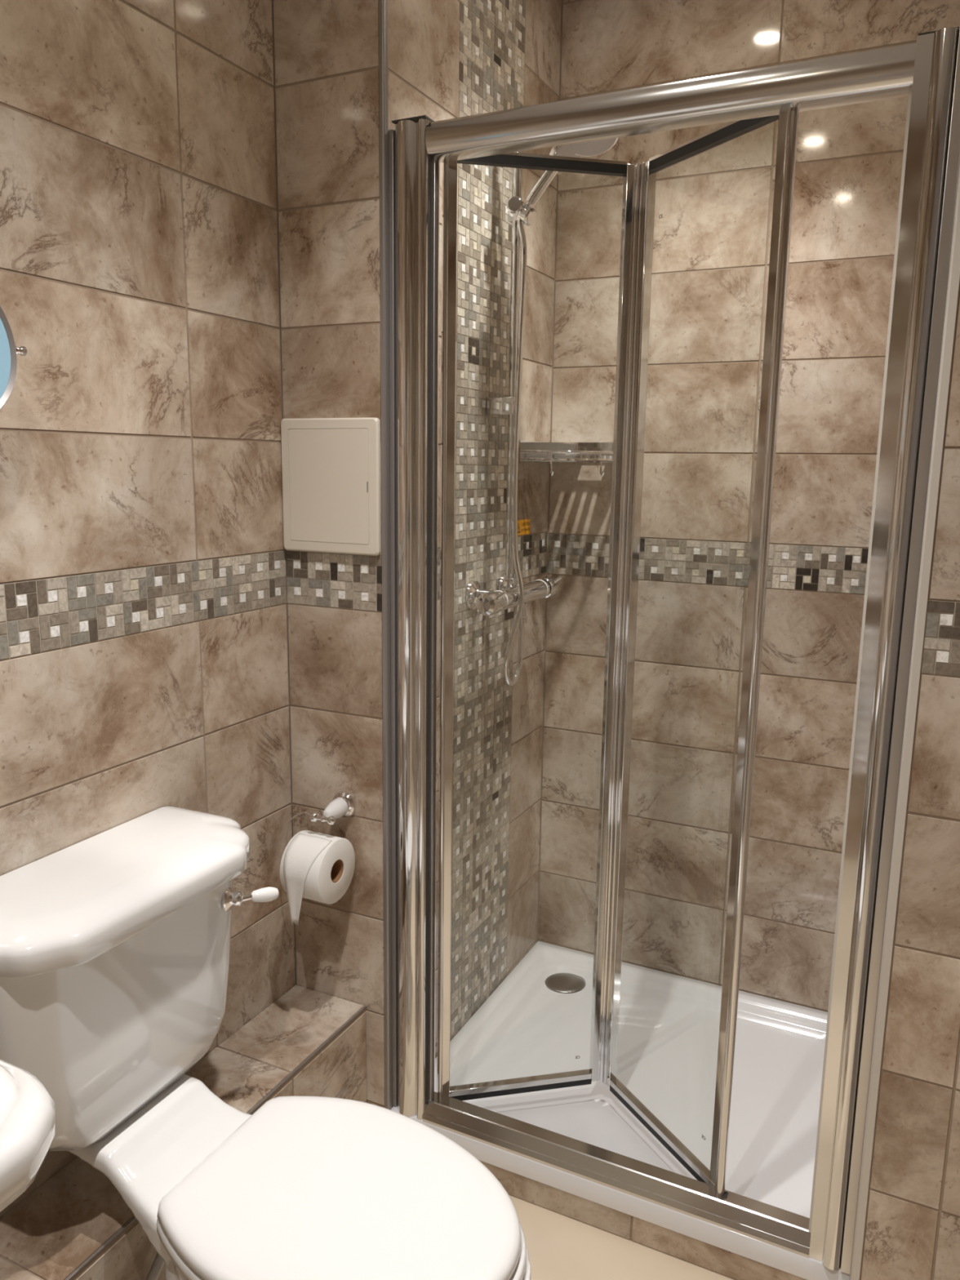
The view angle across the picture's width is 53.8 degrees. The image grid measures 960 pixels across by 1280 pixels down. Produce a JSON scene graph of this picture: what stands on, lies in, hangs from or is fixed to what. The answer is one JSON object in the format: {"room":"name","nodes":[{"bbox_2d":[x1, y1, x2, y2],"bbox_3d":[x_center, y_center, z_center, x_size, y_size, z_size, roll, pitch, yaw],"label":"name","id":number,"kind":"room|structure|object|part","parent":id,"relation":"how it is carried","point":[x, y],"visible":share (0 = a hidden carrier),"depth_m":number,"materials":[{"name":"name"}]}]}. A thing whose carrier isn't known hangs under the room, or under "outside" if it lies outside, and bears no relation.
{"room":"bathroom","nodes":[
{"label":"bathroom","id":0,"kind":"room"},
{"bbox_2d":[0,0,296,1217],"bbox_3d":[-0.838,-0.025,0.913,0.050,2.450,2.070,6,12,25],"label":"wall","id":1,"kind":"structure","parent":0,"point":[144,656],"depth_m":1.46,"materials":[{"name":"beige tile"}]},
{"bbox_2d":[0,306,26,409],"bbox_3d":[-0.639,-0.351,1.113,0.074,0.198,0.214,6,12,25],"label":"mirror","id":2,"kind":"object","parent":1,"relation":"attached to","point":[8,349],"visible":1,"depth_m":1.17,"materials":[{"name":"silver metal"}]},
{"bbox_2d":[0,317,10,399],"bbox_3d":[-0.622,-0.348,1.096,0.018,0.181,0.182,5,11,23],"label":"mirror glass","id":3,"kind":"object","parent":2,"relation":"attached to","point":[5,328],"depth_m":1.17,"materials":[{"name":"blue mirror"}]},
{"bbox_3d":[-0.582,-0.365,1.193,0.013,0.013,0.018,6,12,25],"label":"pivot knob","id":4,"kind":"part","parent":2,"relation":"part of","materials":[{"name":"silver metal"}]},
{"bbox_2d":[0,984,366,1279],"bbox_3d":[-0.745,1.034,1.073,0.171,0.311,2.000,6,12,25],"label":"wall ledge","id":5,"kind":"object","parent":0,"point":[51,1233],"visible":0.55,"depth_m":1.62,"materials":[{"name":"beige tile"}]},
{"bbox_2d":[146,1252,164,1279],"bbox_3d":[-0.485,1.003,1.371,0.025,0.266,0.176,4,11,17],"label":"supply hose","id":6,"kind":"object","parent":5,"relation":"attached to","point":[157,1264],"visible":0.23,"depth_m":1.38,"materials":[{"name":"grey"}]},
{"bbox_2d":[65,1005,366,1279],"bbox_3d":[-0.667,0.891,1.009,0.004,0.002,2.000,6,12,25],"label":"trim","id":7,"kind":"structure","parent":5,"relation":"attached to","point":[262,1100],"depth_m":1.60,"materials":[{"name":"grey metal"}]},
{"bbox_2d":[387,0,561,1107],"bbox_3d":[-0.016,-0.228,2.071,0.050,2.450,0.799,6,12,25],"label":"wall","id":8,"kind":"structure","parent":0,"point":[451,59],"depth_m":2.09,"materials":[{"name":"beige tile"}]},
{"bbox_2d":[378,0,391,1109],"bbox_3d":[-0.170,-0.164,1.711,0.010,2.450,0.013,6,12,25],"label":"trim","id":9,"kind":"structure","parent":8,"relation":"attached to","point":[383,4],"depth_m":1.70,"materials":[{"name":"grey metal"}]},
{"bbox_2d":[517,519,530,535],"bbox_3d":[0.102,-0.268,2.251,0.001,0.036,0.086,6,12,25],"label":"warning sticker","id":10,"kind":"object","parent":8,"relation":"attached to","point":[523,526],"visible":0.99,"depth_m":2.25,"materials":[{"name":"orange"}]},
{"bbox_2d":[466,97,617,686],"bbox_3d":[0.096,-0.484,1.997,0.275,1.184,0.308,-3,11,-18],"label":"shower","id":11,"kind":"object","parent":8,"relation":"attached to","point":[513,592],"visible":0.89,"depth_m":1.98,"materials":[{"name":"silver metal"}]},
{"bbox_3d":[0.024,-0.076,1.936,0.062,0.053,0.049,6,12,25],"label":"control knob","id":12,"kind":"part","parent":11,"relation":"part of","materials":[{"name":"silver metal"}]},
{"bbox_2d":[506,573,517,587],"bbox_3d":[0.075,-0.131,2.068,0.032,0.030,0.032,6,12,25],"label":"outlet","id":13,"kind":"object","parent":11,"relation":"attached to","point":[512,581],"depth_m":2.06,"materials":[{"name":"silver metal"}]},
{"bbox_3d":[0.163,-0.126,2.218,0.062,0.053,0.049,6,12,25],"label":"control knob","id":14,"kind":"part","parent":11,"relation":"part of","materials":[{"name":"silver metal"}]},
{"bbox_3d":[0.173,-0.958,1.873,0.052,0.054,0.073,6,12,25],"label":"nozzle plate","id":15,"kind":"part","parent":11,"relation":"part of","materials":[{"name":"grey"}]},
{"bbox_3d":[0.214,-0.973,1.834,0.099,0.037,0.096,6,12,25],"label":"nozzle plate","id":16,"kind":"part","parent":11,"relation":"part of","materials":[{"name":"grey metal"}]},
{"bbox_2d":[272,0,806,1279],"bbox_3d":[0.139,-0.136,1.585,1.108,2.450,0.050,6,12,25],"label":"wall","id":17,"kind":"structure","parent":0,"point":[326,51],"depth_m":1.72,"materials":[{"name":"beige tile"}]},
{"bbox_2d":[285,791,355,844],"bbox_3d":[-0.308,0.355,1.821,0.114,0.121,0.079,6,12,25],"label":"toilet roll holder","id":18,"kind":"object","parent":17,"relation":"attached to","point":[343,804],"visible":0.9,"depth_m":1.80,"materials":[{"name":"silver metal"}]},
{"bbox_2d":[280,830,355,924],"bbox_3d":[-0.308,0.447,1.798,0.088,0.159,0.125,6,12,25],"label":"toilet roll","id":19,"kind":"object","parent":18,"relation":"on","point":[319,867],"visible":1,"depth_m":1.76,"materials":[{"name":"white paper"}]},
{"bbox_3d":[-0.279,0.325,1.804,0.037,0.037,0.049,6,12,25],"label":"ceramic arm","id":20,"kind":"part","parent":18,"relation":"part of","materials":[{"name":"white ceramic"}]},
{"bbox_2d":[280,417,381,555],"bbox_3d":[-0.275,-0.281,1.730,0.212,0.243,0.010,6,12,25],"label":"access panel","id":21,"kind":"object","parent":17,"relation":"attached to","point":[331,467],"visible":1,"depth_m":1.72,"materials":[{"name":"beige plastic"}]},
{"bbox_3d":[-0.277,-0.281,1.726,0.173,0.204,0.002,6,12,25],"label":"panel door","id":22,"kind":"part","parent":21,"relation":"part of","materials":[{"name":"beige plastic"}]},
{"bbox_2d":[509,1195,734,1279],"bbox_3d":[0.237,1.226,1.073,2.074,0.040,2.900,6,12,25],"label":"floor","id":23,"kind":"structure","parent":0,"point":[559,1246],"depth_m":1.68,"materials":[{"name":"beige tile"}]},
{"bbox_2d":[0,1058,54,1212],"bbox_3d":[-0.690,0.776,0.729,0.516,0.946,0.586,6,12,25],"label":"basin","id":24,"kind":"object","parent":23,"relation":"on","point":[27,1108],"visible":1,"depth_m":0.77,"materials":[{"name":"white ceramic"}]},
{"bbox_2d":[0,805,531,1279],"bbox_3d":[-0.281,0.743,1.301,0.754,0.814,0.491,6,12,25],"label":"toilet","id":25,"kind":"object","parent":23,"relation":"on","point":[115,943],"visible":0.98,"depth_m":1.27,"materials":[{"name":"white ceramic"}]},
{"bbox_3d":[-0.519,0.346,1.348,0.214,0.056,0.491,6,12,25],"label":"cistern lid","id":26,"kind":"part","parent":25,"relation":"part of","materials":[{"name":"white ceramic"}]},
{"bbox_3d":[-0.372,0.401,1.466,0.042,0.040,0.040,1,10,3],"label":"flush lever","id":27,"kind":"part","parent":25,"relation":"part of","materials":[{"name":"silver metal"}]},
{"bbox_3d":[-0.165,0.732,1.229,0.453,0.025,0.350,6,12,25],"label":"seat lid","id":28,"kind":"part","parent":25,"relation":"part of","materials":[{"name":"white plastic"}]},
{"bbox_3d":[-0.162,0.755,1.232,0.461,0.017,0.352,6,12,25],"label":"seat","id":29,"kind":"part","parent":25,"relation":"part of","materials":[{"name":"white plastic"}]},
{"bbox_2d":[390,941,849,1279],"bbox_3d":[0.384,0.948,2.070,0.882,0.040,0.779,6,12,25],"label":"shower tray","id":30,"kind":"object","parent":23,"relation":"on","point":[537,1021],"visible":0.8,"depth_m":2.07,"materials":[{"name":"white ceramic"}]},
{"bbox_2d":[388,26,959,1274],"bbox_3d":[0.279,0.060,1.671,0.874,1.848,0.276,6,12,25],"label":"shower enclosure","id":31,"kind":"object","parent":30,"relation":"on","point":[926,71],"visible":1,"depth_m":1.58,"materials":[{"name":"silver metal"}]},
{"bbox_3d":[-0.119,0.044,1.746,0.062,1.840,0.053,6,12,25],"label":"post","id":32,"kind":"part","parent":31,"relation":"part of","materials":[{"name":"silver metal"}]},
{"bbox_3d":[0.082,0.910,1.944,0.304,0.013,0.016,-1,11,-12],"label":"rail","id":33,"kind":"part","parent":31,"relation":"part of","materials":[{"name":"silver metal"}]},
{"bbox_3d":[0.105,-0.827,1.622,0.304,0.005,0.017,-1,11,-12],"label":"rail","id":34,"kind":"part","parent":31,"relation":"part of","materials":[{"name":"silver metal"}]},
{"bbox_3d":[0.226,0.968,1.741,0.732,0.034,0.050,6,12,25],"label":"rail","id":35,"kind":"part","parent":31,"relation":"part of","materials":[{"name":"silver metal"}]},
{"bbox_3d":[0.347,0.938,1.811,0.016,0.013,0.323,-5,12,-26],"label":"rail","id":36,"kind":"part","parent":31,"relation":"part of","materials":[{"name":"silver metal"}]},
{"bbox_3d":[0.250,-0.795,1.415,0.732,0.054,0.049,6,12,25],"label":"rail","id":37,"kind":"part","parent":31,"relation":"part of","materials":[{"name":"silver metal"}]},
{"bbox_3d":[0.371,-0.799,1.490,0.017,0.005,0.323,-5,12,-26],"label":"rail","id":38,"kind":"part","parent":31,"relation":"part of","materials":[{"name":"silver metal"}]},
{"bbox_3d":[0.588,0.117,1.406,0.050,1.840,0.058,6,12,25],"label":"post","id":39,"kind":"part","parent":31,"relation":"part of","materials":[{"name":"silver metal"}]},
{"bbox_2d":[537,0,959,1012],"bbox_3d":[0.579,-0.249,2.230,0.980,2.450,0.050,6,12,25],"label":"wall","id":40,"kind":"structure","parent":0,"point":[712,238],"depth_m":2.20,"materials":[{"name":"beige tile"}]},
{"bbox_2d":[519,440,613,475],"bbox_3d":[0.222,-0.428,2.235,0.198,0.080,0.195,6,12,25],"label":"basket","id":41,"kind":"object","parent":40,"relation":"attached to","point":[529,451],"visible":0.9,"depth_m":2.29,"materials":[{"name":"silver metal"}]},
{"bbox_3d":[0.233,-0.429,2.201,0.274,0.022,0.075,-3,11,-18],"label":"rod","id":42,"kind":"part","parent":41,"relation":"part of","materials":[{"name":"silver metal"}]},
{"bbox_2d":[859,282,959,1279],"bbox_3d":[1.025,-0.034,1.100,0.911,2.450,0.030,6,12,25],"label":"wall","id":43,"kind":"structure","parent":0,"point":[912,1228],"depth_m":1.37,"materials":[{"name":"beige tile"}]},
{"bbox_2d":[849,164,959,1279],"bbox_3d":[0.607,-0.076,1.293,0.014,2.450,0.022,6,12,25],"label":"trim","id":44,"kind":"structure","parent":43,"relation":"attached to","point":[953,281],"depth_m":1.32,"materials":[{"name":"silver metal"}]},
{"bbox_3d":[0.803,-0.139,1.652,0.030,2.450,0.811,6,12,25],"label":"wall","id":45,"kind":"structure","parent":0,"visible":0},
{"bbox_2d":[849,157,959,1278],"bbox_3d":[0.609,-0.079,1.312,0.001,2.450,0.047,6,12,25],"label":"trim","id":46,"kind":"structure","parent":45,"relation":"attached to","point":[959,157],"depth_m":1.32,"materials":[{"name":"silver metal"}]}
]}

